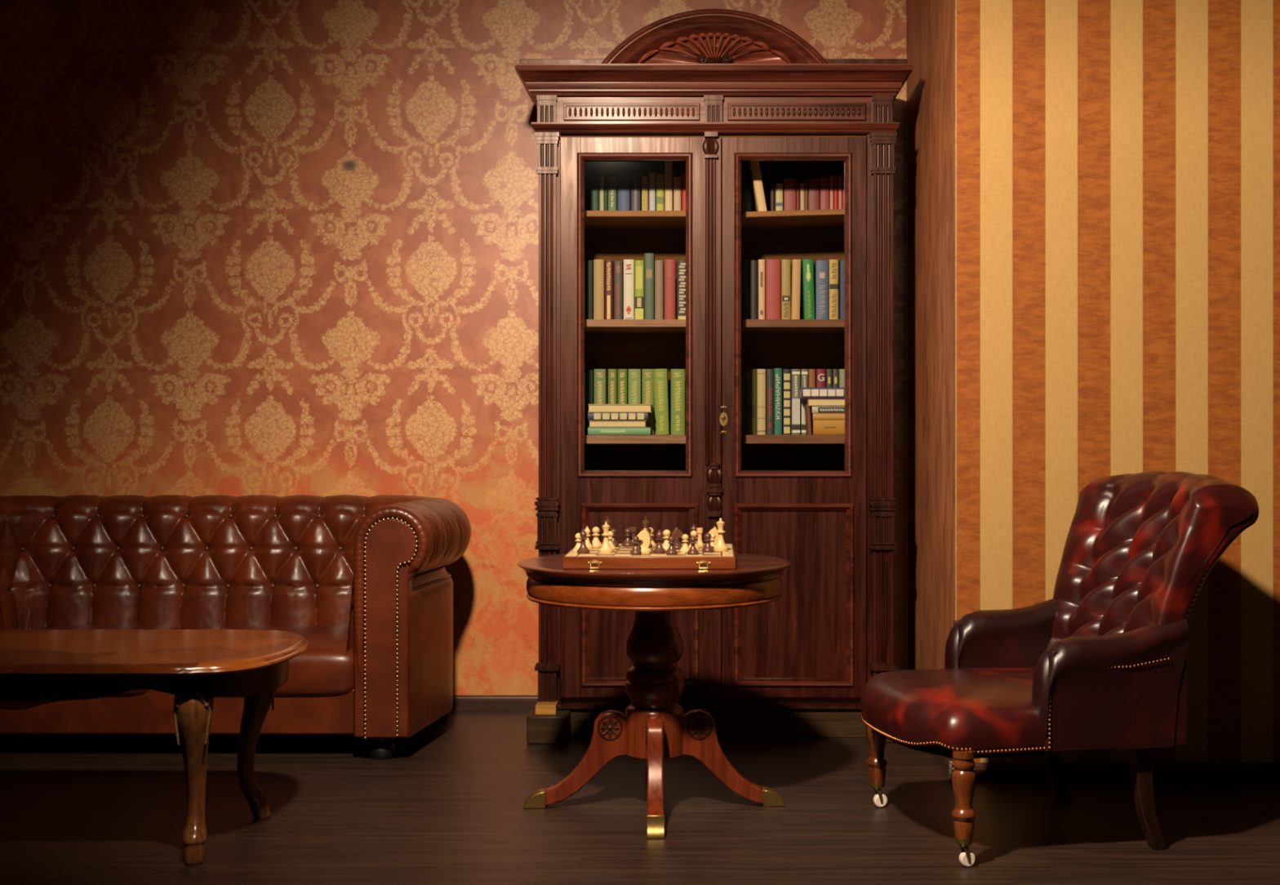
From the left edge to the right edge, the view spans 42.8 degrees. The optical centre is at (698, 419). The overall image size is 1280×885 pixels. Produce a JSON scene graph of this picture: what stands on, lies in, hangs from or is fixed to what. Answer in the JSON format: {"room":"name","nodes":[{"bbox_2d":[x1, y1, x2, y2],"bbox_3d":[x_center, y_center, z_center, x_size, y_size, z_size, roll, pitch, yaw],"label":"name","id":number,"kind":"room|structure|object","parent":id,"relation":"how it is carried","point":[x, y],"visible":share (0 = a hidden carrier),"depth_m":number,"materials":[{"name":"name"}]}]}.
{"room":"living room","nodes":[
{"label":"living room","id":0,"kind":"room"},
{"bbox_2d":[0,0,906,694],"bbox_3d":[-1.569,-0.450,6.820,4.862,3.300,0.100,0,0,0],"label":"wall","id":1,"kind":"structure","parent":0,"point":[281,248],"depth_m":6.77,"materials":[{"name":"paper"}]},
{"bbox_2d":[452,694,537,709],"bbox_3d":[-1.573,1.171,6.762,4.854,0.057,0.016,0,0,0],"label":"baseboard","id":2,"kind":"structure","parent":1,"relation":"attached to","point":[460,701],"depth_m":6.75,"materials":[{"name":"brown wood"}]},
{"bbox_2d":[0,709,1279,884],"bbox_3d":[-0.200,1.225,4.035,7.600,0.050,5.670,0,0,0],"label":"floor","id":3,"kind":"structure","parent":0,"point":[446,808],"depth_m":4.88,"materials":[{"name":"brown wood"}]},
{"bbox_2d":[0,629,309,866],"bbox_3d":[-1.831,0.924,4.680,1.377,0.552,0.760,0,0,0],"label":"coffee table","id":4,"kind":"object","parent":3,"relation":"on","point":[38,667],"visible":1,"depth_m":4.43,"materials":[{"name":"brown wood"}]},
{"bbox_2d":[0,494,471,759],"bbox_3d":[-1.891,0.749,6.154,2.027,0.902,0.937,0,0,0],"label":"sofa","id":5,"kind":"object","parent":3,"relation":"on","point":[365,580],"visible":0.91,"depth_m":6.31,"materials":[{"name":"leather"}]},
{"bbox_2d":[34,623,187,696],"bbox_3d":[-2.256,0.882,6.048,0.708,0.225,0.625,0,0,0],"label":"seat cushion","id":6,"kind":"object","parent":5,"relation":"on","point":[142,692],"depth_m":6.10,"materials":[{"name":"leather"}]},
{"bbox_2d":[221,623,353,696],"bbox_3d":[-1.542,0.882,6.048,0.713,0.225,0.625,0,0,0],"label":"seat cushion","id":7,"kind":"object","parent":5,"relation":"on","point":[326,668],"depth_m":5.75,"materials":[{"name":"leather"}]},
{"bbox_2d":[517,552,791,839],"bbox_3d":[-0.138,0.820,5.070,0.845,0.760,0.845,0,0,-15],"label":"pedestal table","id":8,"kind":"object","parent":3,"relation":"on","point":[654,728],"visible":0.98,"depth_m":4.99,"materials":[{"name":"brown wood"}]},
{"bbox_2d":[562,543,735,568],"bbox_3d":[-0.144,0.420,5.033,0.507,0.037,0.505,0,0,1],"label":"chessboard","id":9,"kind":"object","parent":8,"relation":"on","point":[621,557],"visible":0.66,"depth_m":4.79,"materials":[{"name":"brown wood"}]},
{"bbox_2d":[572,533,581,552],"bbox_3d":[-0.365,0.373,4.948,0.036,0.058,0.036,0,0,0],"label":"pawn","id":10,"kind":"object","parent":9,"relation":"on","point":[577,535],"visible":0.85,"depth_m":4.94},
{"bbox_2d":[577,528,589,553],"bbox_3d":[-0.348,0.365,4.910,0.039,0.073,0.039,0,0,0],"label":"bishop","id":11,"kind":"object","parent":9,"relation":"on","point":[583,548],"visible":1,"depth_m":4.90,"materials":[{"name":"wood"}]},
{"bbox_2d":[584,526,593,548],"bbox_3d":[-0.348,0.367,5.082,0.037,0.069,0.037,0,0,0],"label":"bishop","id":12,"kind":"object","parent":9,"relation":"on","point":[587,530],"visible":0.66,"depth_m":5.07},
{"bbox_2d":[591,526,602,547],"bbox_3d":[-0.324,0.369,5.134,0.041,0.065,0.041,0,0,0],"label":"pawn","id":13,"kind":"object","parent":9,"relation":"on","point":[596,543],"visible":0.94,"depth_m":5.12,"materials":[{"name":"wood"}]},
{"bbox_2d":[598,521,613,553],"bbox_3d":[-0.280,0.355,4.919,0.044,0.094,0.044,0,0,0],"label":"chess queen","id":14,"kind":"object","parent":9,"relation":"on","point":[606,548],"visible":1,"depth_m":4.91,"materials":[{"name":"wood"}]},
{"bbox_2d":[622,528,633,546],"bbox_3d":[-0.226,0.373,5.169,0.036,0.058,0.036,0,0,0],"label":"pawn","id":15,"kind":"object","parent":9,"relation":"on","point":[627,543],"visible":0.99,"depth_m":5.16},
{"bbox_2d":[630,535,641,554],"bbox_3d":[-0.189,0.374,4.868,0.035,0.055,0.035,0,0,0],"label":"pawn","id":16,"kind":"object","parent":9,"relation":"on","point":[635,550],"visible":1,"depth_m":4.86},
{"bbox_2d":[636,528,651,553],"bbox_3d":[-0.169,0.364,4.911,0.053,0.076,0.044,0,0,13],"label":"knight","id":17,"kind":"object","parent":9,"relation":"on","point":[644,535],"visible":0.84,"depth_m":4.90,"materials":[{"name":"wood"}]},
{"bbox_2d":[653,529,665,553],"bbox_3d":[-0.119,0.366,4.910,0.038,0.071,0.038,0,0,0],"label":"bishop","id":18,"kind":"object","parent":9,"relation":"on","point":[659,548],"visible":1,"depth_m":4.90,"materials":[{"name":"wood"}]},
{"bbox_2d":[662,528,671,550],"bbox_3d":[-0.100,0.370,5.021,0.040,0.064,0.040,0,0,0],"label":"pawn","id":19,"kind":"object","parent":9,"relation":"on","point":[666,533],"visible":0.73,"depth_m":5.01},
{"bbox_2d":[666,535,677,554],"bbox_3d":[-0.082,0.374,4.870,0.035,0.055,0.035,0,0,0],"label":"pawn","id":20,"kind":"object","parent":9,"relation":"on","point":[671,550],"visible":1,"depth_m":4.86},
{"bbox_2d":[671,527,684,549],"bbox_3d":[-0.064,0.368,5.068,0.048,0.067,0.040,0,0,-18],"label":"knight","id":21,"kind":"object","parent":9,"relation":"on","point":[677,533],"visible":0.64,"depth_m":5.06,"materials":[{"name":"wood"}]},
{"bbox_2d":[679,533,689,552],"bbox_3d":[-0.042,0.374,4.942,0.035,0.055,0.035,0,0,0],"label":"pawn","id":22,"kind":"object","parent":9,"relation":"on","point":[684,548],"visible":0.95,"depth_m":4.93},
{"bbox_2d":[687,536,698,555],"bbox_3d":[-0.018,0.374,4.859,0.035,0.055,0.035,0,0,0],"label":"pawn","id":23,"kind":"object","parent":9,"relation":"on","point":[692,551],"visible":1,"depth_m":4.85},
{"bbox_2d":[696,527,704,546],"bbox_3d":[0.003,0.372,5.144,0.027,0.060,0.027,0,0,0],"label":"chess rook","id":24,"kind":"object","parent":9,"relation":"on","point":[699,530],"visible":0.87,"depth_m":5.14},
{"bbox_2d":[702,533,713,552],"bbox_3d":[0.027,0.373,4.950,0.036,0.058,0.036,0,0,0],"label":"pawn","id":25,"kind":"object","parent":9,"relation":"on","point":[708,548],"visible":1,"depth_m":4.94,"materials":[{"name":"wood"}]},
{"bbox_2d":[712,517,728,551],"bbox_3d":[0.066,0.351,4.986,0.048,0.101,0.048,0,0,0],"label":"chess queen","id":26,"kind":"object","parent":9,"relation":"on","point":[720,546],"visible":1,"depth_m":4.97,"materials":[{"name":"wood"}]},
{"bbox_2d":[514,8,913,744],"bbox_3d":[0.056,-0.162,6.370,1.480,2.734,0.700,0,0,0],"label":"bookcase","id":27,"kind":"object","parent":3,"relation":"on","point":[708,92],"visible":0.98,"depth_m":6.16,"materials":[{"name":"brown wood"}]},
{"bbox_2d":[584,260,593,319],"bbox_3d":[-0.435,-0.504,6.461,0.040,0.237,0.168,0,0,0],"label":"book","id":28,"kind":"object","parent":27,"relation":"on","point":[588,264],"visible":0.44,"depth_m":6.38,"materials":[{"name":"paper"}]},
{"bbox_2d":[584,369,594,434],"bbox_3d":[-0.440,-0.068,6.531,0.041,0.256,0.168,0,0,0],"label":"book","id":29,"kind":"object","parent":27,"relation":"on","point":[588,374],"visible":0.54,"depth_m":6.45,"materials":[{"name":"paper"}]},
{"bbox_2d":[590,175,599,210],"bbox_3d":[-0.416,-0.888,6.581,0.034,0.168,0.168,0,0,0],"label":"book","id":30,"kind":"object","parent":27,"relation":"on","point":[594,180],"visible":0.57,"depth_m":6.50,"materials":[{"name":"paper"}]},
{"bbox_2d":[593,259,604,319],"bbox_3d":[-0.392,-0.506,6.461,0.041,0.240,0.168,0,0,0],"label":"book","id":31,"kind":"object","parent":27,"relation":"on","point":[598,264],"visible":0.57,"depth_m":6.38,"materials":[{"name":"paper"}]},
{"bbox_2d":[594,368,608,404],"bbox_3d":[-0.392,-0.070,6.530,0.047,0.260,0.170,0,0,0],"label":"book","id":32,"kind":"object","parent":27,"relation":"on","point":[601,375],"visible":0.64,"depth_m":6.45,"materials":[{"name":"paper"}]},
{"bbox_2d":[600,175,604,210],"bbox_3d":[-0.388,-0.888,6.582,0.017,0.168,0.166,0,0,0],"label":"book","id":33,"kind":"object","parent":27,"relation":"on","point":[602,177],"visible":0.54,"depth_m":6.50,"materials":[{"name":"paper"}]},
{"bbox_2d":[604,177,608,210],"bbox_3d":[-0.371,-0.885,6.583,0.012,0.161,0.165,0,0,0],"label":"book","id":34,"kind":"object","parent":27,"relation":"on","point":[606,180],"visible":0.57,"depth_m":6.50,"materials":[{"name":"paper"}]},
{"bbox_2d":[604,260,613,319],"bbox_3d":[-0.353,-0.504,6.460,0.031,0.237,0.169,0,0,0],"label":"book","id":35,"kind":"object","parent":27,"relation":"on","point":[609,264],"visible":0.94,"depth_m":6.38,"materials":[{"name":"paper"}]},
{"bbox_2d":[608,368,617,404],"bbox_3d":[-0.343,-0.070,6.530,0.034,0.260,0.170,0,0,0],"label":"book","id":36,"kind":"object","parent":27,"relation":"on","point":[612,373],"visible":0.62,"depth_m":6.45,"materials":[{"name":"paper"}]},
{"bbox_2d":[608,177,617,210],"bbox_3d":[-0.346,-0.885,6.581,0.034,0.161,0.169,0,0,0],"label":"book","id":37,"kind":"object","parent":27,"relation":"on","point":[612,181],"visible":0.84,"depth_m":6.50,"materials":[{"name":"paper"}]},
{"bbox_2d":[613,261,623,319],"bbox_3d":[-0.317,-0.503,6.460,0.034,0.234,0.169,0,0,0],"label":"book","id":38,"kind":"object","parent":27,"relation":"on","point":[618,265],"visible":0.88,"depth_m":6.38,"materials":[{"name":"paper"}]},
{"bbox_2d":[587,426,651,435],"bbox_3d":[-0.308,0.045,6.358,0.241,0.029,0.134,0,0,0],"label":"book","id":39,"kind":"object","parent":27,"relation":"on","point":[591,430],"visible":1,"depth_m":6.29,"materials":[{"name":"paper"}]},
{"bbox_2d":[588,420,647,426],"bbox_3d":[-0.315,0.016,6.362,0.222,0.027,0.133,0,0,0],"label":"book","id":40,"kind":"object","parent":39,"relation":"on","point":[592,423],"visible":0.9,"depth_m":6.30,"materials":[{"name":"paper"}]},
{"bbox_2d":[587,412,648,420],"bbox_3d":[-0.313,-0.013,6.357,0.231,0.030,0.136,0,0,0],"label":"book","id":41,"kind":"object","parent":40,"relation":"on","point":[591,415],"visible":1,"depth_m":6.29,"materials":[{"name":"paper"}]},
{"bbox_2d":[587,404,652,412],"bbox_3d":[-0.306,-0.044,6.362,0.246,0.032,0.133,0,0,0],"label":"book","id":42,"kind":"object","parent":41,"relation":"on","point":[592,407],"visible":0.98,"depth_m":6.30,"materials":[{"name":"paper"}]},
{"bbox_2d":[617,368,628,404],"bbox_3d":[-0.303,-0.070,6.530,0.037,0.260,0.170,0,0,0],"label":"book","id":43,"kind":"object","parent":27,"relation":"on","point":[623,374],"visible":0.58,"depth_m":6.45,"materials":[{"name":"paper"}]},
{"bbox_2d":[617,172,631,210],"bbox_3d":[-0.300,-0.894,6.581,0.049,0.180,0.169,0,0,0],"label":"book","id":44,"kind":"object","parent":27,"relation":"on","point":[624,178],"visible":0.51,"depth_m":6.50,"materials":[{"name":"paper"}]},
{"bbox_2d":[623,259,635,319],"bbox_3d":[-0.275,-0.506,6.459,0.041,0.240,0.171,0,0,0],"label":"book","id":45,"kind":"object","parent":27,"relation":"on","point":[628,264],"visible":0.86,"depth_m":6.38,"materials":[{"name":"paper"}]},
{"bbox_2d":[628,368,641,404],"bbox_3d":[-0.256,-0.070,6.530,0.050,0.260,0.170,0,0,0],"label":"book","id":46,"kind":"object","parent":27,"relation":"on","point":[634,375],"visible":0.62,"depth_m":6.45,"materials":[{"name":"paper"}]},
{"bbox_2d":[631,172,641,210],"bbox_3d":[-0.253,-0.894,6.581,0.038,0.180,0.169,0,0,0],"label":"book","id":47,"kind":"object","parent":27,"relation":"on","point":[636,179],"visible":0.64,"depth_m":6.50,"materials":[{"name":"paper"}]},
{"bbox_2d":[635,260,644,319],"bbox_3d":[-0.234,-0.504,6.460,0.036,0.237,0.170,0,0,0],"label":"book","id":48,"kind":"object","parent":27,"relation":"on","point":[639,264],"visible":0.73,"depth_m":6.38,"materials":[{"name":"paper"}]},
{"bbox_2d":[641,176,648,210],"bbox_3d":[-0.216,-0.887,6.581,0.025,0.164,0.168,0,0,0],"label":"book","id":49,"kind":"object","parent":27,"relation":"on","point":[645,181],"visible":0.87,"depth_m":6.50,"materials":[{"name":"paper"}]},
{"bbox_2d":[641,368,654,434],"bbox_3d":[-0.202,-0.070,6.530,0.047,0.260,0.170,0,0,0],"label":"book","id":50,"kind":"object","parent":27,"relation":"on","point":[647,375],"visible":0.73,"depth_m":6.45,"materials":[{"name":"paper"}]},
{"bbox_2d":[644,253,654,319],"bbox_3d":[-0.195,-0.518,6.461,0.038,0.264,0.169,0,0,0],"label":"book","id":51,"kind":"object","parent":27,"relation":"on","point":[649,258],"visible":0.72,"depth_m":6.38,"materials":[{"name":"paper"}]},
{"bbox_2d":[648,172,656,210],"bbox_3d":[-0.187,-0.894,6.581,0.025,0.180,0.167,0,0,0],"label":"book","id":52,"kind":"object","parent":27,"relation":"on","point":[652,178],"visible":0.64,"depth_m":6.50,"materials":[{"name":"paper"}]},
{"bbox_2d":[654,260,664,319],"bbox_3d":[-0.157,-0.504,6.461,0.033,0.237,0.168,0,0,0],"label":"book","id":53,"kind":"object","parent":27,"relation":"on","point":[659,264],"visible":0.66,"depth_m":6.38,"materials":[{"name":"paper"}]},
{"bbox_2d":[656,173,664,210],"bbox_3d":[-0.155,-0.891,6.581,0.031,0.174,0.169,0,0,0],"label":"book","id":54,"kind":"object","parent":27,"relation":"on","point":[660,177],"visible":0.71,"depth_m":6.50,"materials":[{"name":"paper"}]},
{"bbox_2d":[653,368,669,434],"bbox_3d":[-0.150,-0.071,6.530,0.062,0.261,0.170,0,0,0],"label":"book","id":55,"kind":"object","parent":27,"relation":"on","point":[661,407],"visible":1,"depth_m":6.45,"materials":[{"name":"paper"}]},
{"bbox_2d":[664,160,672,210],"bbox_3d":[-0.121,-0.924,6.581,0.030,0.239,0.168,0,0,0],"label":"book","id":56,"kind":"object","parent":27,"relation":"on","point":[668,164],"visible":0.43,"depth_m":6.50,"materials":[{"name":"paper"}]},
{"bbox_2d":[664,259,675,319],"bbox_3d":[-0.114,-0.506,6.461,0.044,0.240,0.169,0,0,0],"label":"book","id":57,"kind":"object","parent":27,"relation":"on","point":[669,264],"visible":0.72,"depth_m":6.38,"materials":[{"name":"paper"}]},
{"bbox_2d":[673,177,681,210],"bbox_3d":[-0.087,-0.885,6.581,0.030,0.161,0.168,0,0,0],"label":"book","id":58,"kind":"object","parent":27,"relation":"on","point":[677,180],"visible":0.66,"depth_m":6.50,"materials":[{"name":"paper"}]},
{"bbox_2d":[671,368,684,434],"bbox_3d":[-0.084,-0.070,6.530,0.056,0.260,0.170,0,0,0],"label":"book","id":59,"kind":"object","parent":27,"relation":"on","point":[677,375],"visible":1,"depth_m":6.45,"materials":[{"name":"paper"}]},
{"bbox_2d":[676,260,685,319],"bbox_3d":[-0.065,-0.504,6.460,0.045,0.237,0.169,0,0,0],"label":"book","id":60,"kind":"object","parent":27,"relation":"on","point":[681,264],"visible":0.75,"depth_m":6.38,"materials":[{"name":"paper"}]},
{"bbox_2d":[681,173,685,210],"bbox_3d":[-0.056,-0.891,6.581,0.025,0.174,0.168,0,0,0],"label":"book","id":61,"kind":"object","parent":27,"relation":"on","point":[683,175],"visible":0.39,"depth_m":6.50,"materials":[{"name":"paper"}]},
{"bbox_2d":[741,168,751,216],"bbox_3d":[0.179,-0.900,6.581,0.061,0.193,0.168,0,0,0],"label":"book","id":62,"kind":"object","parent":27,"relation":"on","point":[746,181],"visible":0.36,"depth_m":6.50,"materials":[{"name":"paper"}]},
{"bbox_2d":[745,368,756,434],"bbox_3d":[0.206,-0.070,6.530,0.042,0.260,0.169,0,0,0],"label":"book","id":63,"kind":"object","parent":27,"relation":"on","point":[750,374],"visible":0.96,"depth_m":6.45,"materials":[{"name":"paper"}]},
{"bbox_2d":[748,260,757,319],"bbox_3d":[0.214,-0.504,6.461,0.030,0.237,0.168,0,0,0],"label":"book","id":64,"kind":"object","parent":27,"relation":"on","point":[753,265],"visible":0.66,"depth_m":6.38,"materials":[{"name":"paper"}]},
{"bbox_2d":[747,160,767,211],"bbox_3d":[0.230,-0.937,6.471,0.078,0.272,0.168,0,0,0],"label":"book","id":65,"kind":"object","parent":27,"relation":"on","point":[753,166],"visible":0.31,"depth_m":6.39,"materials":[{"name":"paper"}]},
{"bbox_2d":[756,368,765,434],"bbox_3d":[0.247,-0.070,6.530,0.034,0.260,0.170,0,0,0],"label":"book","id":66,"kind":"object","parent":27,"relation":"on","point":[761,373],"visible":0.93,"depth_m":6.45,"materials":[{"name":"paper"}]},
{"bbox_2d":[757,259,764,319],"bbox_3d":[0.245,-0.506,6.461,0.026,0.240,0.169,0,0,0],"label":"book","id":67,"kind":"object","parent":27,"relation":"on","point":[761,263],"visible":0.74,"depth_m":6.38,"materials":[{"name":"paper"}]},
{"bbox_2d":[765,368,773,434],"bbox_3d":[0.280,-0.070,6.530,0.028,0.260,0.169,0,0,0],"label":"book","id":68,"kind":"object","parent":27,"relation":"on","point":[769,372],"visible":0.96,"depth_m":6.45,"materials":[{"name":"paper"}]},
{"bbox_2d":[768,183,774,211],"bbox_3d":[0.293,-0.872,6.582,0.016,0.137,0.166,0,0,0],"label":"book","id":69,"kind":"object","parent":27,"relation":"on","point":[771,189],"visible":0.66,"depth_m":6.50,"materials":[{"name":"paper"}]},
{"bbox_2d":[764,259,780,319],"bbox_3d":[0.290,-0.506,6.461,0.059,0.240,0.168,0,0,0],"label":"book","id":70,"kind":"object","parent":27,"relation":"on","point":[772,267],"visible":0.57,"depth_m":6.38,"materials":[{"name":"paper"}]},
{"bbox_2d":[773,368,782,434],"bbox_3d":[0.313,-0.071,6.530,0.031,0.262,0.170,0,0,0],"label":"book","id":71,"kind":"object","parent":27,"relation":"on","point":[777,372],"visible":1,"depth_m":6.45,"materials":[{"name":"paper"}]},
{"bbox_2d":[774,183,782,210],"bbox_3d":[0.320,-0.872,6.581,0.030,0.137,0.169,0,0,0],"label":"book","id":72,"kind":"object","parent":27,"relation":"on","point":[778,187],"visible":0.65,"depth_m":6.50,"materials":[{"name":"paper"}]},
{"bbox_2d":[780,259,790,319],"bbox_3d":[0.340,-0.506,6.460,0.036,0.240,0.170,0,0,0],"label":"book","id":73,"kind":"object","parent":27,"relation":"on","point":[784,264],"visible":0.89,"depth_m":6.38,"materials":[{"name":"fabric"}]},
{"bbox_2d":[782,368,791,434],"bbox_3d":[0.347,-0.070,6.529,0.032,0.260,0.172,0,0,0],"label":"book","id":74,"kind":"object","parent":27,"relation":"on","point":[786,373],"visible":0.95,"depth_m":6.45,"materials":[{"name":"paper"}]},
{"bbox_2d":[782,178,795,210],"bbox_3d":[0.363,-0.882,6.581,0.048,0.156,0.168,0,0,0],"label":"book","id":75,"kind":"object","parent":27,"relation":"on","point":[788,184],"visible":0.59,"depth_m":6.50,"materials":[{"name":"paper"}]},
{"bbox_2d":[790,259,800,319],"bbox_3d":[0.380,-0.506,6.461,0.039,0.241,0.168,0,0,0],"label":"book","id":76,"kind":"object","parent":27,"relation":"on","point":[795,264],"visible":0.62,"depth_m":6.38,"materials":[{"name":"paper"}]},
{"bbox_2d":[791,368,799,434],"bbox_3d":[0.383,-0.070,6.530,0.035,0.260,0.171,0,0,0],"label":"book","id":77,"kind":"object","parent":27,"relation":"on","point":[795,373],"visible":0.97,"depth_m":6.45,"materials":[{"name":"paper"}]},
{"bbox_2d":[795,180,799,210],"bbox_3d":[0.395,-0.879,6.583,0.013,0.149,0.165,0,0,0],"label":"book","id":78,"kind":"object","parent":27,"relation":"on","point":[797,182],"visible":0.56,"depth_m":6.50,"materials":[{"name":"paper"}]},
{"bbox_2d":[800,183,804,209],"bbox_3d":[0.412,-0.872,6.582,0.017,0.137,0.166,0,0,0],"label":"book","id":79,"kind":"object","parent":27,"relation":"on","point":[802,185],"visible":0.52,"depth_m":6.50,"materials":[{"name":"paper"}]},
{"bbox_2d":[800,368,808,434],"bbox_3d":[0.417,-0.070,6.530,0.027,0.260,0.170,0,0,0],"label":"book","id":80,"kind":"object","parent":27,"relation":"on","point":[803,372],"visible":0.62,"depth_m":6.45,"materials":[{"name":"paper"}]},
{"bbox_2d":[800,259,814,319],"bbox_3d":[0.429,-0.506,6.460,0.049,0.241,0.170,0,0,0],"label":"book","id":81,"kind":"object","parent":27,"relation":"on","point":[807,296],"visible":0.91,"depth_m":6.38,"materials":[{"name":"paper"}]},
{"bbox_2d":[804,404,812,435],"bbox_3d":[0.425,0.001,6.365,0.021,0.119,0.130,0,0,0],"label":"book","id":82,"kind":"object","parent":27,"relation":"on","point":[807,409],"visible":1,"depth_m":6.30,"materials":[{"name":"paper"}]},
{"bbox_2d":[808,368,815,418],"bbox_3d":[0.447,-0.070,6.531,0.027,0.260,0.168,0,0,0],"label":"book","id":83,"kind":"object","parent":27,"relation":"on","point":[811,372],"visible":0.3,"depth_m":6.45,"materials":[{"name":"paper"}]},
{"bbox_2d":[807,178,819,209],"bbox_3d":[0.458,-0.882,6.581,0.044,0.156,0.168,0,0,0],"label":"book","id":84,"kind":"object","parent":27,"relation":"on","point":[813,184],"visible":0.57,"depth_m":6.50,"materials":[{"name":"paper"}]},
{"bbox_2d":[815,368,825,387],"bbox_3d":[0.483,-0.070,6.530,0.037,0.260,0.170,0,0,0],"label":"book","id":85,"kind":"object","parent":27,"relation":"on","point":[820,373],"visible":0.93,"depth_m":6.45,"materials":[{"name":"paper"}]},
{"bbox_2d":[813,260,828,319],"bbox_3d":[0.481,-0.504,6.460,0.048,0.237,0.169,0,0,0],"label":"book","id":86,"kind":"object","parent":27,"relation":"on","point":[820,267],"visible":0.91,"depth_m":6.38,"materials":[{"name":"paper"}]},
{"bbox_2d":[819,177,829,209],"bbox_3d":[0.501,-0.885,6.581,0.037,0.162,0.168,0,0,0],"label":"book","id":87,"kind":"object","parent":27,"relation":"on","point":[824,181],"visible":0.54,"depth_m":6.50,"materials":[{"name":"paper"}]},
{"bbox_2d":[810,419,844,435],"bbox_3d":[0.511,0.030,6.358,0.141,0.058,0.134,0,0,0],"label":"book","id":88,"kind":"object","parent":27,"relation":"on","point":[819,427],"visible":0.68,"depth_m":6.29,"materials":[{"name":"fabric"}]},
{"bbox_2d":[810,413,844,419],"bbox_3d":[0.510,-0.011,6.359,0.142,0.024,0.132,0,0,0],"label":"book","id":89,"kind":"object","parent":88,"relation":"on","point":[814,415],"visible":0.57,"depth_m":6.29,"materials":[{"name":"paper"}]},
{"bbox_2d":[810,406,844,413],"bbox_3d":[0.509,-0.038,6.358,0.145,0.027,0.134,0,0,0],"label":"book","id":90,"kind":"object","parent":89,"relation":"on","point":[813,409],"visible":0.89,"depth_m":6.29,"materials":[{"name":"paper"}]},
{"bbox_2d":[805,398,844,406],"bbox_3d":[0.501,-0.067,6.362,0.162,0.030,0.133,0,0,0],"label":"book","id":91,"kind":"object","parent":90,"relation":"on","point":[811,402],"visible":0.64,"depth_m":6.30,"materials":[{"name":"paper"}]},
{"bbox_2d":[799,387,844,398],"bbox_3d":[0.488,-0.103,6.357,0.187,0.042,0.136,0,0,0],"label":"book","id":92,"kind":"object","parent":91,"relation":"on","point":[805,393],"visible":0.83,"depth_m":6.29,"materials":[{"name":"paper"}]},
{"bbox_2d":[825,368,831,387],"bbox_3d":[0.515,-0.070,6.531,0.022,0.260,0.167,0,0,0],"label":"book","id":93,"kind":"object","parent":27,"relation":"on","point":[828,371],"visible":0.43,"depth_m":6.45,"materials":[{"name":"paper"}]},
{"bbox_2d":[829,175,833,208],"bbox_3d":[0.529,-0.888,6.582,0.013,0.168,0.165,0,0,0],"label":"book","id":94,"kind":"object","parent":27,"relation":"on","point":[831,177],"visible":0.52,"depth_m":6.50,"materials":[{"name":"paper"}]},
{"bbox_2d":[828,259,838,319],"bbox_3d":[0.527,-0.506,6.460,0.036,0.240,0.170,0,0,0],"label":"book","id":95,"kind":"object","parent":27,"relation":"on","point":[833,264],"visible":0.87,"depth_m":6.38,"materials":[{"name":"fabric"}]},
{"bbox_2d":[831,368,838,387],"bbox_3d":[0.540,-0.070,6.531,0.023,0.260,0.168,0,0,0],"label":"book","id":96,"kind":"object","parent":27,"relation":"on","point":[834,371],"visible":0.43,"depth_m":6.45,"materials":[{"name":"paper"}]},
{"bbox_2d":[833,175,838,208],"bbox_3d":[0.546,-0.888,6.582,0.017,0.168,0.166,0,0,0],"label":"book","id":97,"kind":"object","parent":27,"relation":"on","point":[835,177],"visible":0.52,"depth_m":6.50,"materials":[{"name":"paper"}]},
{"bbox_2d":[838,175,841,208],"bbox_3d":[0.563,-0.888,6.583,0.012,0.168,0.165,0,0,0],"label":"book","id":98,"kind":"object","parent":27,"relation":"on","point":[839,176],"visible":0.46,"depth_m":6.50,"materials":[{"name":"paper"}]},
{"bbox_2d":[838,260,844,319],"bbox_3d":[0.567,-0.504,6.461,0.033,0.237,0.168,0,0,0],"label":"book","id":99,"kind":"object","parent":27,"relation":"on","point":[841,263],"visible":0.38,"depth_m":6.38,"materials":[{"name":"paper"}]},
{"bbox_2d":[838,368,844,387],"bbox_3d":[0.572,-0.070,6.531,0.034,0.260,0.168,0,0,0],"label":"book","id":100,"kind":"object","parent":27,"relation":"on","point":[841,371],"visible":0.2,"depth_m":6.45,"materials":[{"name":"paper"}]},
{"bbox_2d":[841,175,844,208],"bbox_3d":[0.583,-0.888,6.582,0.023,0.168,0.167,0,0,0],"label":"book","id":101,"kind":"object","parent":27,"relation":"on","point":[842,176],"visible":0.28,"depth_m":6.50,"materials":[{"name":"paper"}]},
{"bbox_2d":[860,471,1258,866],"bbox_3d":[1.016,0.678,4.803,1.045,1.044,0.758,0,0,-13],"label":"armchair","id":102,"kind":"object","parent":3,"relation":"on","point":[1099,664],"visible":1,"depth_m":4.54,"materials":[{"name":"leather"}]},
{"bbox_2d":[906,0,1279,762],"bbox_3d":[2.228,-0.450,6.105,2.744,3.300,1.330,0,0,0],"label":"wall","id":103,"kind":"structure","parent":0,"point":[1118,161],"depth_m":5.44,"materials":[{"name":"paper"}]},
{"bbox_2d":[933,754,953,776],"bbox_3d":[0.848,1.171,6.105,0.016,0.057,1.290,0,0,0],"label":"baseboard","id":104,"kind":"structure","parent":103,"relation":"attached to","point":[944,761],"depth_m":5.57,"materials":[{"name":"brown wood"}]},
{"bbox_2d":[955,0,956,620],"bbox_3d":[0.857,-0.500,5.441,0.006,3.200,0.006,0,0,0],"label":"trim","id":105,"kind":"structure","parent":103,"relation":"attached to","point":[955,0],"depth_m":5.44,"materials":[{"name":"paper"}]},
{"bbox_2d":[973,762,1279,780],"bbox_3d":[2.238,1.171,5.432,2.724,0.057,0.016,0,0,0],"label":"baseboard","id":106,"kind":"structure","parent":103,"relation":"attached to","point":[984,771],"depth_m":5.42,"materials":[{"name":"brown wood"}]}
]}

